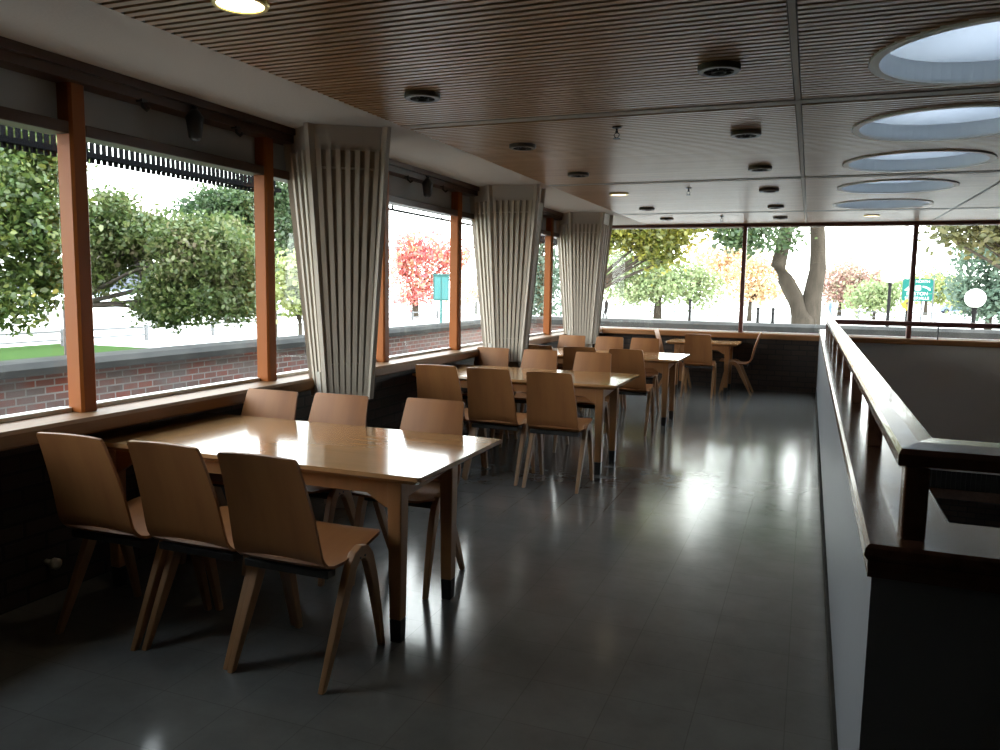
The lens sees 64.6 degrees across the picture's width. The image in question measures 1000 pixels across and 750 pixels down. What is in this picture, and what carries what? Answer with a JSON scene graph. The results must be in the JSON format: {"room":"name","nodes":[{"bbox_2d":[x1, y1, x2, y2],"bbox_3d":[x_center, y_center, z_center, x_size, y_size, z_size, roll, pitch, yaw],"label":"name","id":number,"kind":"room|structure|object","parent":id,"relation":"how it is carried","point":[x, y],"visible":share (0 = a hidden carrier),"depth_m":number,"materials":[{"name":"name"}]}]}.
{"room":"cafeteria","nodes":[
{"label":"cafeteria","id":0,"kind":"room"},
{"bbox_2d":[0,341,557,614],"bbox_3d":[-1.899,0.669,4.568,0.150,0.990,17.950,3,7,21],"label":"wall","id":1,"kind":"structure","parent":0,"point":[32,531],"depth_m":3.73,"materials":[{"name":"brick"}]},
{"bbox_2d":[0,68,71,422],"bbox_3d":[-2.283,-0.521,3.113,0.130,1.532,1.300,3,7,21],"label":"window","id":2,"kind":"structure","parent":1,"relation":"in","point":[27,102],"depth_m":3.51,"materials":[{"name":"brown wood"}]},
{"bbox_2d":[84,91,263,406],"bbox_3d":[-1.776,-0.658,4.405,0.130,1.532,1.310,3,7,21],"label":"window","id":3,"kind":"structure","parent":1,"relation":"in","point":[110,122],"depth_m":4.23,"materials":[{"name":"brown wood"}]},
{"bbox_2d":[273,143,376,377],"bbox_3d":[-1.252,-0.800,5.739,0.130,1.532,1.390,3,7,21],"label":"window","id":4,"kind":"structure","parent":1,"relation":"in","point":[279,166],"depth_m":5.17,"materials":[{"name":"brown wood"}]},
{"bbox_2d":[389,175,457,359],"bbox_3d":[-0.721,-0.943,7.092,0.130,1.532,1.350,3,7,21],"label":"window","id":5,"kind":"structure","parent":1,"relation":"in","point":[402,193],"depth_m":6.98,"materials":[{"name":"brown wood"}]},
{"bbox_2d":[461,195,482,347],"bbox_3d":[-0.190,-1.087,8.444,0.130,1.532,1.390,3,7,21],"label":"window","id":6,"kind":"structure","parent":1,"relation":"in","point":[467,215],"depth_m":7.98,"materials":[{"name":"brown wood"}]},
{"bbox_2d":[530,217,550,336],"bbox_3d":[0.348,-1.232,9.815,0.130,1.532,1.390,3,7,21],"label":"window","id":7,"kind":"structure","parent":1,"relation":"in","point":[544,232],"depth_m":10.27,"materials":[{"name":"brown wood"}]},
{"bbox_2d":[542,220,562,332],"bbox_3d":[0.884,-1.377,11.182,0.130,1.532,1.380,3,7,21],"label":"window","id":8,"kind":"structure","parent":1,"relation":"in","point":[556,235],"depth_m":10.76,"materials":[{"name":"brown wood"}]},
{"bbox_2d":[0,385,830,749],"bbox_3d":[1.764,1.270,3.275,8.130,0.200,18.100,3,7,21],"label":"floor","id":9,"kind":"structure","parent":0,"point":[675,600],"depth_m":3.43,"materials":[{"name":"plastic"}]},
{"bbox_2d":[36,432,211,650],"bbox_3d":[-1.614,0.651,3.424,0.443,0.890,0.559,3,7,20],"label":"chair","id":10,"kind":"object","parent":9,"relation":"on","point":[89,495],"visible":0.78,"depth_m":3.26,"materials":[{"name":"brown wood"}]},
{"bbox_2d":[127,440,294,669],"bbox_3d":[-1.182,0.674,3.284,0.443,0.890,0.559,3,7,21],"label":"chair","id":11,"kind":"object","parent":9,"relation":"on","point":[181,509],"visible":0.73,"depth_m":3.11,"materials":[{"name":"brown wood"}]},
{"bbox_2d":[179,388,298,575],"bbox_3d":[-1.408,0.552,4.335,0.443,0.890,0.559,3,7,21],"label":"chair","id":12,"kind":"object","parent":9,"relation":"on","point":[277,404],"visible":0.24,"depth_m":4.48,"materials":[{"name":"brown wood"}]},
{"bbox_2d":[90,412,500,642],"bbox_3d":[-1.024,0.681,3.918,1.860,0.740,0.900,3,7,21],"label":"table","id":13,"kind":"object","parent":9,"relation":"on","point":[389,465],"visible":0.83,"depth_m":3.72,"materials":[{"name":"brown wood"}]},
{"bbox_2d":[217,451,384,694],"bbox_3d":[-0.773,0.700,3.110,0.443,0.890,0.559,3,7,21],"label":"chair","id":14,"kind":"object","parent":9,"relation":"on","point":[273,523],"visible":1,"depth_m":2.96,"materials":[{"name":"brown wood"}]},
{"bbox_2d":[283,122,390,507],"bbox_3d":[-1.101,-0.354,5.321,0.674,2.480,0.664,-1,7,-14],"label":"column","id":15,"kind":"structure","parent":9,"relation":"on","point":[338,182],"depth_m":5.06,"materials":[{"name":"beige"}]},
{"bbox_2d":[316,371,322,392],"bbox_3d":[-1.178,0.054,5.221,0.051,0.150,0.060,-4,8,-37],"label":"curtain","id":16,"kind":"object","parent":15,"relation":"attached to","point":[319,374],"depth_m":5.20,"materials":[{"name":"fabric"}]},
{"bbox_2d":[306,392,368,586],"bbox_3d":[-0.987,0.573,4.204,0.443,0.890,0.559,3,7,21],"label":"chair","id":17,"kind":"object","parent":9,"relation":"on","point":[343,409],"visible":0.31,"depth_m":4.34,"materials":[{"name":"brown wood"}]},
{"bbox_2d":[352,397,464,599],"bbox_3d":[-0.453,0.598,4.062,0.443,0.890,0.559,3,7,21],"label":"chair","id":18,"kind":"object","parent":9,"relation":"on","point":[419,414],"visible":0.56,"depth_m":4.17,"materials":[{"name":"brown wood"}]},
{"bbox_2d":[415,364,483,478],"bbox_3d":[-0.410,0.338,6.383,0.443,0.890,0.559,3,7,19],"label":"chair","id":19,"kind":"object","parent":9,"relation":"on","point":[440,382],"visible":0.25,"depth_m":6.15,"materials":[{"name":"brown wood"}]},
{"bbox_2d":[462,347,508,438],"bbox_3d":[-0.173,0.194,7.698,0.443,0.890,0.559,3,7,21],"label":"chair","id":20,"kind":"object","parent":9,"relation":"on","point":[488,356],"visible":0.22,"depth_m":7.85,"materials":[{"name":"brown wood"}]},
{"bbox_2d":[464,367,534,485],"bbox_3d":[-0.002,0.365,6.194,0.443,0.890,0.559,3,7,21],"label":"chair","id":21,"kind":"object","parent":9,"relation":"on","point":[491,400],"visible":0.83,"depth_m":6.01,"materials":[{"name":"brown wood"}]},
{"bbox_2d":[469,184,545,433],"bbox_3d":[0.063,-0.643,8.059,0.798,2.480,0.551,3,7,21],"label":"column","id":22,"kind":"structure","parent":9,"relation":"on","point":[507,222],"depth_m":7.84,"materials":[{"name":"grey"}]},
{"bbox_2d":[412,364,639,474],"bbox_3d":[0.235,0.357,6.973,1.800,0.740,0.920,3,7,21],"label":"table","id":23,"kind":"object","parent":9,"relation":"on","point":[595,386],"visible":0.59,"depth_m":6.61,"materials":[{"name":"brown wood"}]},
{"bbox_2d":[499,349,557,450],"bbox_3d":[0.292,0.221,7.518,0.443,0.890,0.559,3,7,21],"label":"chair","id":24,"kind":"object","parent":9,"relation":"on","point":[532,358],"visible":0.34,"depth_m":7.67,"materials":[{"name":"brown wood"}]},
{"bbox_2d":[520,345,552,412],"bbox_3d":[0.477,0.098,8.644,0.443,0.890,0.559,3,7,21],"label":"chair","id":25,"kind":"object","parent":9,"relation":"on","point":[537,347],"visible":0.09,"depth_m":8.36,"materials":[{"name":"brown wood"}]},
{"bbox_2d":[522,371,593,493],"bbox_3d":[0.443,0.395,5.990,0.443,0.890,0.559,3,7,21],"label":"chair","id":26,"kind":"object","parent":9,"relation":"on","point":[551,399],"visible":1,"depth_m":5.82,"materials":[{"name":"brown wood"}]},
{"bbox_2d":[557,335,584,369],"bbox_3d":[0.824,-0.042,9.938,0.443,0.890,0.559,3,7,21],"label":"chair","id":27,"kind":"object","parent":9,"relation":"on","point":[564,340],"visible":0.18,"depth_m":10.11,"materials":[{"name":"brown wood"}]},
{"bbox_2d":[563,346,595,370],"bbox_3d":[0.911,0.125,8.465,0.443,0.890,0.559,3,7,21],"label":"chair","id":28,"kind":"object","parent":9,"relation":"on","point":[569,352],"visible":0.15,"depth_m":8.24,"materials":[{"name":"brown wood"}]},
{"bbox_2d":[553,352,610,452],"bbox_3d":[0.783,0.253,7.307,0.443,0.890,0.559,3,7,21],"label":"chair","id":29,"kind":"object","parent":9,"relation":"on","point":[584,361],"visible":0.44,"depth_m":7.45,"materials":[{"name":"brown wood"}]},
{"bbox_2d":[556,212,612,346],"bbox_3d":[1.099,-0.933,10.785,0.730,2.480,0.691,3,7,21],"label":"column","id":30,"kind":"structure","parent":9,"relation":"on","point":[583,242],"depth_m":10.53,"materials":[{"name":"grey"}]},
{"bbox_2d":[580,336,622,410],"bbox_3d":[1.280,-0.015,9.761,0.443,0.890,0.559,3,7,21],"label":"chair","id":31,"kind":"object","parent":9,"relation":"on","point":[602,342],"visible":0.17,"depth_m":9.93,"materials":[{"name":"brown wood"}]},
{"bbox_2d":[553,348,690,425],"bbox_3d":[1.241,0.116,9.262,1.800,0.740,0.920,3,7,21],"label":"table","id":32,"kind":"object","parent":9,"relation":"on","point":[661,362],"visible":0.51,"depth_m":8.71,"materials":[{"name":"brown wood"}]},
{"bbox_2d":[604,349,653,435],"bbox_3d":[1.360,0.154,8.271,0.443,0.890,0.559,3,7,21],"label":"chair","id":33,"kind":"object","parent":9,"relation":"on","point":[626,361],"visible":0.62,"depth_m":8.07,"materials":[{"name":"brown wood"}]},
{"bbox_2d":[618,338,658,412],"bbox_3d":[1.696,0.011,9.590,0.443,0.890,0.559,3,7,21],"label":"chair","id":34,"kind":"object","parent":9,"relation":"on","point":[645,344],"visible":0.51,"depth_m":9.72,"materials":[{"name":"brown wood"}]},
{"bbox_2d":[653,329,690,391],"bbox_3d":[2.598,-0.233,11.888,0.559,0.890,0.443,3,7,21],"label":"chair","id":35,"kind":"object","parent":9,"relation":"on","point":[656,332],"visible":0.28,"depth_m":11.86,"materials":[{"name":"brown wood"}]},
{"bbox_2d":[680,334,715,398],"bbox_3d":[2.809,-0.148,11.156,0.443,0.890,0.559,3,7,21],"label":"chair","id":36,"kind":"object","parent":9,"relation":"on","point":[699,346],"visible":0.99,"depth_m":10.98,"materials":[{"name":"brown wood"}]},
{"bbox_2d":[666,338,741,394],"bbox_3d":[3.019,-0.135,11.744,1.020,0.740,0.740,3,7,21],"label":"table","id":37,"kind":"object","parent":9,"relation":"on","point":[725,347],"visible":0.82,"depth_m":11.51,"materials":[{"name":"brown wood"}]},
{"bbox_2d":[718,332,761,395],"bbox_3d":[3.500,-0.180,11.540,0.559,0.890,0.443,3,7,21],"label":"chair","id":38,"kind":"object","parent":9,"relation":"on","point":[738,364],"visible":0.97,"depth_m":11.44,"materials":[{"name":"brown wood"}]},
{"bbox_2d":[0,0,999,224],"bbox_3d":[1.755,-1.425,3.046,8.280,0.254,18.200,3,7,21],"label":"ceiling","id":39,"kind":"structure","parent":0,"point":[556,76],"depth_m":3.85,"materials":[{"name":"brown wood"}]},
{"bbox_2d":[0,124,280,195],"bbox_3d":[-2.288,-1.559,4.484,1.000,0.555,4.550,3,7,21],"label":"trellis","id":40,"kind":"object","parent":39,"relation":"attached to","point":[223,178],"visible":0.27,"depth_m":5.35,"materials":[{"name":"black"}]},
{"bbox_2d":[210,0,269,14],"bbox_3d":[-0.914,-1.307,2.784,0.200,0.014,0.200,3,7,21],"label":"recessed light","id":41,"kind":"object","parent":39,"relation":"in","point":[242,7],"visible":1,"depth_m":2.80,"materials":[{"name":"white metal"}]},
{"bbox_2d":[216,0,263,11],"bbox_3d":[-0.914,-1.306,2.784,0.164,0.009,0.164,3,7,21],"label":"diffuser","id":42,"kind":"object","parent":41,"relation":"attached to","point":[225,5],"depth_m":2.79,"materials":[{"name":"beige"}]},
{"bbox_2d":[0,36,562,220],"bbox_3d":[-1.733,-1.423,4.280,0.235,0.144,17.950,3,7,21],"label":"trim","id":43,"kind":"structure","parent":39,"relation":"attached to","point":[16,56],"depth_m":4.01,"materials":[{"name":"brown wood"}]},
{"bbox_2d":[185,105,203,140],"bbox_3d":[-1.649,-1.391,4.267,0.105,0.250,0.100,3,7,21],"label":"spotlight","id":44,"kind":"object","parent":43,"relation":"hanging from","point":[194,119],"visible":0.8,"depth_m":4.24,"materials":[{"name":"black metal"}]},
{"bbox_2d":[422,176,432,197],"bbox_3d":[-0.631,-1.667,6.861,0.105,0.250,0.100,3,7,21],"label":"spotlight","id":45,"kind":"object","parent":43,"relation":"hanging from","point":[427,184],"visible":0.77,"depth_m":6.83,"materials":[{"name":"black metal"}]},
{"bbox_2d":[404,90,439,102],"bbox_3d":[-0.401,-1.437,4.091,0.186,0.030,0.186,3,7,21],"label":"recessed light","id":46,"kind":"object","parent":39,"relation":"in","point":[417,96],"visible":1,"depth_m":4.05,"materials":[{"name":"brown metal"}]},
{"bbox_2d":[389,205,471,225],"bbox_3d":[-0.579,-2.020,9.303,0.634,0.322,3.212,3,7,21],"label":"wire frame","id":47,"kind":"object","parent":39,"relation":"hanging from","point":[390,209],"visible":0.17,"depth_m":9.29,"materials":[{"name":"black"}]},
{"bbox_2d":[509,142,535,150],"bbox_3d":[0.157,-1.588,5.513,0.186,0.030,0.186,3,7,21],"label":"recessed light","id":48,"kind":"object","parent":39,"relation":"in","point":[521,146],"visible":1,"depth_m":5.46,"materials":[{"name":"black"}]},
{"bbox_2d":[568,172,588,177],"bbox_3d":[0.677,-1.729,6.838,0.186,0.030,0.186,3,7,21],"label":"recessed light","id":49,"kind":"object","parent":39,"relation":"in","point":[570,174],"visible":1,"depth_m":6.78,"materials":[{"name":"black"}]},
{"bbox_2d":[697,60,740,76],"bbox_3d":[0.967,-1.348,3.493,0.186,0.030,0.186,3,7,21],"label":"recessed light","id":50,"kind":"object","parent":39,"relation":"in","point":[718,68],"visible":1,"depth_m":3.45,"materials":[{"name":"black"}]},
{"bbox_2d":[730,129,761,138],"bbox_3d":[1.535,-1.502,4.938,0.186,0.030,0.186,3,7,21],"label":"recessed light","id":51,"kind":"object","parent":39,"relation":"in","point":[743,133],"visible":1,"depth_m":4.89,"materials":[{"name":"black"}]},
{"bbox_2d":[748,165,771,171],"bbox_3d":[2.080,-1.649,6.328,0.186,0.030,0.186,3,7,21],"label":"recessed light","id":52,"kind":"object","parent":39,"relation":"in","point":[757,168],"visible":1,"depth_m":6.28,"materials":[{"name":"black"}]},
{"bbox_2d":[759,188,778,192],"bbox_3d":[2.618,-1.795,7.699,0.186,0.030,0.186,3,7,21],"label":"recessed light","id":53,"kind":"object","parent":39,"relation":"in","point":[762,190],"visible":1,"depth_m":7.64,"materials":[{"name":"black"}]},
{"bbox_2d":[832,199,933,208],"bbox_3d":[4.272,-2.117,8.818,1.024,0.428,1.024,3,7,21],"label":"skylight","id":54,"kind":"object","parent":39,"relation":"attached to","point":[873,203],"visible":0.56,"depth_m":9.20,"materials":[{"name":"glass"}]},
{"bbox_2d":[837,179,959,193],"bbox_3d":[3.690,-1.959,7.336,1.024,0.428,1.024,3,7,21],"label":"skylight","id":55,"kind":"object","parent":39,"relation":"attached to","point":[896,185],"visible":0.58,"depth_m":7.70,"materials":[{"name":"glass"}]},
{"bbox_2d":[843,149,996,171],"bbox_3d":[3.134,-1.809,5.918,1.024,0.428,1.024,3,7,21],"label":"skylight","id":56,"kind":"object","parent":39,"relation":"attached to","point":[922,160],"visible":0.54,"depth_m":6.25,"materials":[{"name":"white paint"}]},
{"bbox_2d":[852,103,999,140],"bbox_3d":[2.610,-1.667,4.585,1.024,0.428,1.024,3,7,21],"label":"skylight","id":57,"kind":"object","parent":39,"relation":"attached to","point":[953,122],"visible":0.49,"depth_m":4.92,"materials":[{"name":"white paint"}]},
{"bbox_2d":[868,16,999,85],"bbox_3d":[2.065,-1.520,3.195,1.024,0.428,1.024,3,7,21],"label":"skylight","id":58,"kind":"object","parent":39,"relation":"attached to","point":[968,52],"visible":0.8,"depth_m":3.56,"materials":[{"name":"white paint"}]},
{"bbox_2d":[0,316,999,749],"bbox_3d":[4.928,2.256,2.569,20.420,3.700,23.900,3,7,21],"label":"wall","id":59,"kind":"structure","parent":0,"point":[916,666],"depth_m":2.22,"materials":[{"name":"grey"}]},
{"bbox_2d":[43,558,61,568],"bbox_3d":[-2.112,0.886,3.730,0.080,0.051,0.052,3,7,21],"label":"valve","id":60,"kind":"object","parent":59,"relation":"attached to","point":[54,563],"visible":1,"depth_m":3.71,"materials":[{"name":"grey"}]},
{"bbox_2d":[0,327,602,450],"bbox_3d":[-1.770,0.146,4.461,0.370,0.078,17.950,3,7,21],"label":"window sill","id":61,"kind":"structure","parent":59,"relation":"on","point":[20,433],"depth_m":4.16,"materials":[{"name":"brown wood"}]},
{"bbox_2d":[56,82,96,412],"bbox_3d":[-2.002,-0.584,3.747,0.090,1.540,0.090,3,7,21],"label":"window post","id":62,"kind":"object","parent":61,"relation":"on","point":[71,146],"visible":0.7,"depth_m":3.71,"materials":[{"name":"orange wood"}]},
{"bbox_2d":[254,137,276,381],"bbox_3d":[-1.493,-0.722,5.043,0.090,1.540,0.090,3,7,21],"label":"window post","id":63,"kind":"object","parent":61,"relation":"on","point":[263,184],"visible":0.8,"depth_m":5.01,"materials":[{"name":"orange wood"}]},
{"bbox_2d":[376,172,388,361],"bbox_3d":[-0.955,-0.867,6.415,0.090,1.540,0.090,3,7,21],"label":"window post","id":64,"kind":"object","parent":61,"relation":"on","point":[382,354],"visible":0.35,"depth_m":6.41,"materials":[{"name":"orange wood"}]},
{"bbox_2d":[449,192,461,349],"bbox_3d":[-0.431,-1.009,7.748,0.090,1.540,0.090,3,7,21],"label":"window post","id":65,"kind":"object","parent":61,"relation":"on","point":[456,197],"visible":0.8,"depth_m":7.71,"materials":[{"name":"orange wood"}]},
{"bbox_2d":[543,218,553,334],"bbox_3d":[0.645,-1.300,10.490,0.090,1.540,0.090,3,7,21],"label":"window post","id":66,"kind":"object","parent":61,"relation":"on","point":[548,271],"visible":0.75,"depth_m":10.46,"materials":[{"name":"orange wood"}]},
{"bbox_2d":[602,328,999,347],"bbox_3d":[5.259,-0.513,11.397,7.660,0.080,0.360,3,7,21],"label":"trim","id":67,"kind":"structure","parent":59,"relation":"on","point":[911,341],"depth_m":11.53,"materials":[{"name":"brown wood"}]},
{"bbox_2d":[815,389,837,749],"bbox_3d":[2.724,0.758,6.741,0.012,0.075,10.580,3,7,21],"label":"baseboard","id":68,"kind":"structure","parent":59,"relation":"attached to","point":[833,724],"depth_m":3.46,"materials":[{"name":"black plastic"}]},
{"bbox_2d":[819,315,999,593],"bbox_3d":[4.779,-0.084,5.773,4.460,0.308,10.492,3,7,21],"label":"stair railing","id":69,"kind":"object","parent":59,"relation":"on","point":[905,535],"visible":1,"depth_m":1.84,"materials":[{"name":"brown wood"}]},
{"bbox_2d":[592,332,999,442],"bbox_3d":[5.029,1.387,11.748,8.130,3.780,0.250,3,7,21],"label":"wall","id":70,"kind":"structure","parent":0,"point":[953,392],"depth_m":11.15,"materials":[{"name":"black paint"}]},
{"bbox_2d":[600,227,742,331],"bbox_3d":[2.547,-1.497,12.335,2.325,1.580,0.060,3,7,21],"label":"window","id":71,"kind":"structure","parent":70,"relation":"in","point":[664,227],"depth_m":12.24,"materials":[{"name":"clear glass"}]},
{"bbox_2d":[738,226,747,332],"bbox_3d":[3.654,-1.430,11.897,0.060,1.580,0.100,3,7,21],"label":"trim","id":72,"kind":"structure","parent":70,"relation":"attached to","point":[745,228],"depth_m":11.85,"materials":[{"name":"red"}]},
{"bbox_2d":[742,225,913,337],"bbox_3d":[4.718,-1.368,11.497,2.215,1.580,0.060,3,7,21],"label":"window","id":73,"kind":"structure","parent":70,"relation":"in","point":[834,225],"depth_m":11.42,"materials":[{"name":"clear glass"}]},
{"bbox_2d":[905,224,918,337],"bbox_3d":[5.773,-1.304,11.079,0.060,1.580,0.100,3,7,21],"label":"trim","id":74,"kind":"structure","parent":70,"relation":"attached to","point":[916,226],"depth_m":11.04,"materials":[{"name":"red"}]},
{"bbox_2d":[911,224,999,340],"bbox_3d":[6.839,-1.242,10.678,2.220,1.580,0.060,3,7,21],"label":"window","id":75,"kind":"structure","parent":70,"relation":"in","point":[919,224],"depth_m":10.88,"materials":[{"name":"clear glass"}]},
{"bbox_2d":[929,469,999,527],"bbox_3d":[6.746,2.225,10.888,4.180,1.960,0.260,3,7,21],"label":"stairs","id":76,"kind":"structure","parent":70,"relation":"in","point":[967,498],"depth_m":10.86,"materials":[{"name":"brown wood"}]},
{"bbox_2d":[612,220,999,227],"bbox_3d":[5.178,-2.288,11.289,7.930,0.310,0.270,3,7,21],"label":"trim","id":77,"kind":"structure","parent":0,"point":[966,221],"depth_m":11.40,"materials":[{"name":"red"}]},
{"label":"outside","id":78,"kind":"structure","parent":0,"visible":0},
{"bbox_2d":[0,287,999,347],"bbox_3d":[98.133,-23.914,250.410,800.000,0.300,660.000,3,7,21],"label":"ground","id":79,"kind":"structure","parent":78,"point":[617,312],"depth_m":71.05,"materials":[{"name":"grey"}]},
{"bbox_2d":[15,272,140,288],"bbox_3d":[-105.797,-26.061,216.880,52.000,5.000,8.600,-2,7,-26],"label":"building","id":80,"kind":"structure","parent":79,"relation":"on","point":[128,279],"depth_m":214.72,"materials":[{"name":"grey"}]},
{"bbox_2d":[163,179,295,336],"bbox_3d":[-8.856,-4.028,28.176,5.770,6.838,3.681,2,6,7],"label":"tree","id":81,"kind":"object","parent":79,"relation":"on","point":[240,202],"visible":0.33,"depth_m":27.27,"materials":[{"name":"green plant"}]},
{"bbox_2d":[389,222,474,317],"bbox_3d":[-5.655,-7.831,59.956,8.340,7.410,7.406,5,8,35],"label":"tree","id":82,"kind":"object","parent":79,"relation":"on","point":[416,254],"visible":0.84,"depth_m":59.41,"materials":[{"name":"red plant"}]},
{"bbox_2d":[433,274,449,322],"bbox_3d":[-2.235,-2.360,29.989,0.660,2.920,0.140,1,6,-3],"label":"sign box","id":83,"kind":"object","parent":79,"relation":"on","point":[440,281],"visible":0.87,"depth_m":29.83,"materials":[{"name":"teal paint"}]},
{"bbox_2d":[449,265,478,313],"bbox_3d":[-1.843,-7.429,69.909,6.547,4.688,5.815,5,8,32],"label":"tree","id":84,"kind":"object","parent":79,"relation":"on","point":[473,291],"visible":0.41,"depth_m":69.50,"materials":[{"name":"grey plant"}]},
{"bbox_2d":[532,243,561,316],"bbox_3d":[2.098,-5.204,40.130,3.782,6.854,4.016,3,7,21],"label":"tree","id":85,"kind":"object","parent":79,"relation":"on","point":[538,300],"visible":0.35,"depth_m":39.55,"materials":[{"name":"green plant"}]},
{"bbox_2d":[603,243,731,318],"bbox_3d":[12.968,-8.338,66.076,12.462,7.636,9.344,-1,7,-19],"label":"tree","id":86,"kind":"object","parent":79,"relation":"on","point":[672,284],"visible":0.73,"depth_m":64.84,"materials":[{"name":"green plant"}]},
{"bbox_2d":[605,228,730,287],"bbox_3d":[3.594,-2.740,20.116,4.381,6.472,3.650,5,8,34],"label":"tree","id":87,"kind":"object","parent":79,"relation":"on","point":[650,245],"visible":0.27,"depth_m":19.77,"materials":[{"name":"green plant"}]},
{"bbox_2d":[681,234,761,316],"bbox_3d":[19.345,-9.109,71.968,8.648,8.047,6.079,3,7,21],"label":"tree","id":88,"kind":"object","parent":79,"relation":"on","point":[725,259],"visible":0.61,"depth_m":71.54,"materials":[{"name":"beige plant"}]},
{"bbox_2d":[720,248,798,320],"bbox_3d":[21.188,-7.505,64.386,6.344,6.615,5.542,3,7,21],"label":"tree","id":89,"kind":"object","parent":79,"relation":"on","point":[755,291],"visible":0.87,"depth_m":63.70,"materials":[{"name":"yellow plant"}]},
{"bbox_2d":[704,227,825,324],"bbox_3d":[7.776,-3.041,20.472,5.503,7.128,5.537,3,7,15],"label":"tree","id":90,"kind":"object","parent":79,"relation":"on","point":[805,308],"visible":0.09,"depth_m":19.80,"materials":[{"name":"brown plant"}]},
{"bbox_2d":[632,306,982,322],"bbox_3d":[26.889,-5.513,71.443,30.080,0.850,0.100,3,7,21],"label":"fence","id":91,"kind":"object","parent":79,"relation":"on","point":[674,311],"visible":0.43,"depth_m":70.50,"materials":[{"name":"grey metal"}]},
{"bbox_2d":[799,253,909,314],"bbox_3d":[35.978,-9.094,80.453,11.011,6.656,8.800,3,7,21],"label":"tree","id":92,"kind":"object","parent":79,"relation":"on","point":[859,276],"visible":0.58,"depth_m":79.20,"materials":[{"name":"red plant"}]},
{"bbox_2d":[832,273,916,319],"bbox_3d":[34.550,-6.988,72.279,8.053,4.597,6.321,3,7,21],"label":"tree","id":93,"kind":"object","parent":79,"relation":"on","point":[875,299],"visible":0.88,"depth_m":71.54,"materials":[{"name":"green plant"}]},
{"bbox_2d":[881,265,900,326],"bbox_3d":[19.704,-3.629,40.091,0.920,3.882,0.920,3,7,21],"label":"street lamp","id":94,"kind":"object","parent":79,"relation":"on","point":[890,274],"visible":0.94,"depth_m":39.73,"materials":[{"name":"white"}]},
{"bbox_2d":[900,299,907,326],"bbox_3d":[29.843,-4.576,58.108,0.880,2.060,0.122,3,7,21],"label":"warning sign","id":95,"kind":"object","parent":79,"relation":"on","point":[904,304],"visible":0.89,"depth_m":58.06,"materials":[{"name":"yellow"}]},
{"bbox_2d":[902,279,933,321],"bbox_3d":[31.664,-5.515,60.138,2.060,3.530,0.132,4,7,28],"label":"road sign","id":96,"kind":"object","parent":79,"relation":"on","point":[923,289],"visible":0.79,"depth_m":59.92,"materials":[{"name":"teal"}]},
{"bbox_2d":[930,242,936,321],"bbox_3d":[33.095,-6.923,60.329,0.200,6.330,0.200,3,7,21],"label":"pole","id":97,"kind":"object","parent":79,"relation":"on","point":[936,242],"visible":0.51,"depth_m":60.33,"materials":[{"name":"grey metal"}]},
{"bbox_2d":[895,263,982,314],"bbox_3d":[49.897,-9.715,90.352,9.741,6.118,8.792,3,7,21],"label":"tree","id":98,"kind":"object","parent":79,"relation":"on","point":[941,277],"visible":0.27,"depth_m":89.60,"materials":[{"name":"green plant"}]},
{"bbox_2d":[938,303,967,313],"bbox_3d":[56.706,-8.356,98.839,3.180,1.314,1.620,3,7,15],"label":"car","id":99,"kind":"object","parent":79,"relation":"on","point":[942,309],"visible":0.34,"depth_m":98.45,"materials":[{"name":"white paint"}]},
{"bbox_2d":[907,225,999,269],"bbox_3d":[13.743,-2.774,22.149,3.974,6.408,3.787,-5,9,-42],"label":"tree","id":100,"kind":"object","parent":79,"relation":"on","point":[981,236],"visible":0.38,"depth_m":21.94,"materials":[{"name":"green plant"}]},
{"bbox_2d":[930,241,999,329],"bbox_3d":[30.820,-6.200,49.984,6.518,7.544,7.478,-2,7,-27],"label":"tree","id":101,"kind":"object","parent":79,"relation":"on","point":[990,308],"visible":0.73,"depth_m":49.70,"materials":[{"name":"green plant"}]},
{"bbox_2d":[964,289,985,328],"bbox_3d":[10.793,-0.662,18.115,0.430,2.611,0.430,3,7,21],"label":"street lamp","id":102,"kind":"object","parent":79,"relation":"on","point":[974,298],"visible":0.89,"depth_m":17.88,"materials":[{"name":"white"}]},
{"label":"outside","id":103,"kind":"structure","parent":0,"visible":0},
{"bbox_2d":[0,343,142,360],"bbox_3d":[-16.958,1.920,2.812,20.600,0.020,52.500,3,7,21],"label":"lawn","id":104,"kind":"structure","parent":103,"point":[47,350],"depth_m":27.54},
{"bbox_2d":[0,126,107,338],"bbox_3d":[-7.015,-1.346,10.959,3.482,5.412,2.690,4,7,28],"label":"tree","id":105,"kind":"object","parent":104,"relation":"on","point":[30,221],"visible":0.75,"depth_m":10.48,"materials":[{"name":"green plant"}]},
{"bbox_2d":[60,184,292,354],"bbox_3d":[-5.348,-0.973,12.957,3.758,4.274,2.512,2,7,11],"label":"tree","id":106,"kind":"object","parent":104,"relation":"on","point":[198,270],"visible":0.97,"depth_m":12.47,"materials":[{"name":"green plant"}]},
{"bbox_2d":[0,309,471,345],"bbox_3d":[-16.886,-1.242,28.086,0.120,0.660,80.000,3,7,21],"label":"guardrail","id":107,"kind":"object","parent":104,"relation":"on","point":[146,334],"visible":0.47,"depth_m":33.18,"materials":[{"name":"grey metal"}]},
{"bbox_2d":[255,248,301,334],"bbox_3d":[-6.293,-2.063,24.118,2.460,3.920,2.483,5,8,33],"label":"tree","id":108,"kind":"object","parent":104,"relation":"on","point":[287,290],"visible":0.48,"depth_m":23.57,"materials":[{"name":"green plant"}]},
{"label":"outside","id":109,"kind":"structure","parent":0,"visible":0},
{"bbox_2d":[18,288,608,307],"bbox_3d":[-159.724,-24.981,221.969,340.000,0.010,700.000,3,7,21],"label":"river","id":110,"kind":"structure","parent":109,"point":[391,296],"depth_m":139.79,"materials":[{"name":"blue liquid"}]},
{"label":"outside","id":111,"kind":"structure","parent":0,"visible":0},
{"bbox_2d":[0,301,640,346],"bbox_3d":[-19.725,-3.487,50.552,18.500,0.015,200.000,3,7,21],"label":"road","id":112,"kind":"structure","parent":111,"point":[106,321],"depth_m":44.04,"materials":[{"name":"asphalt"}]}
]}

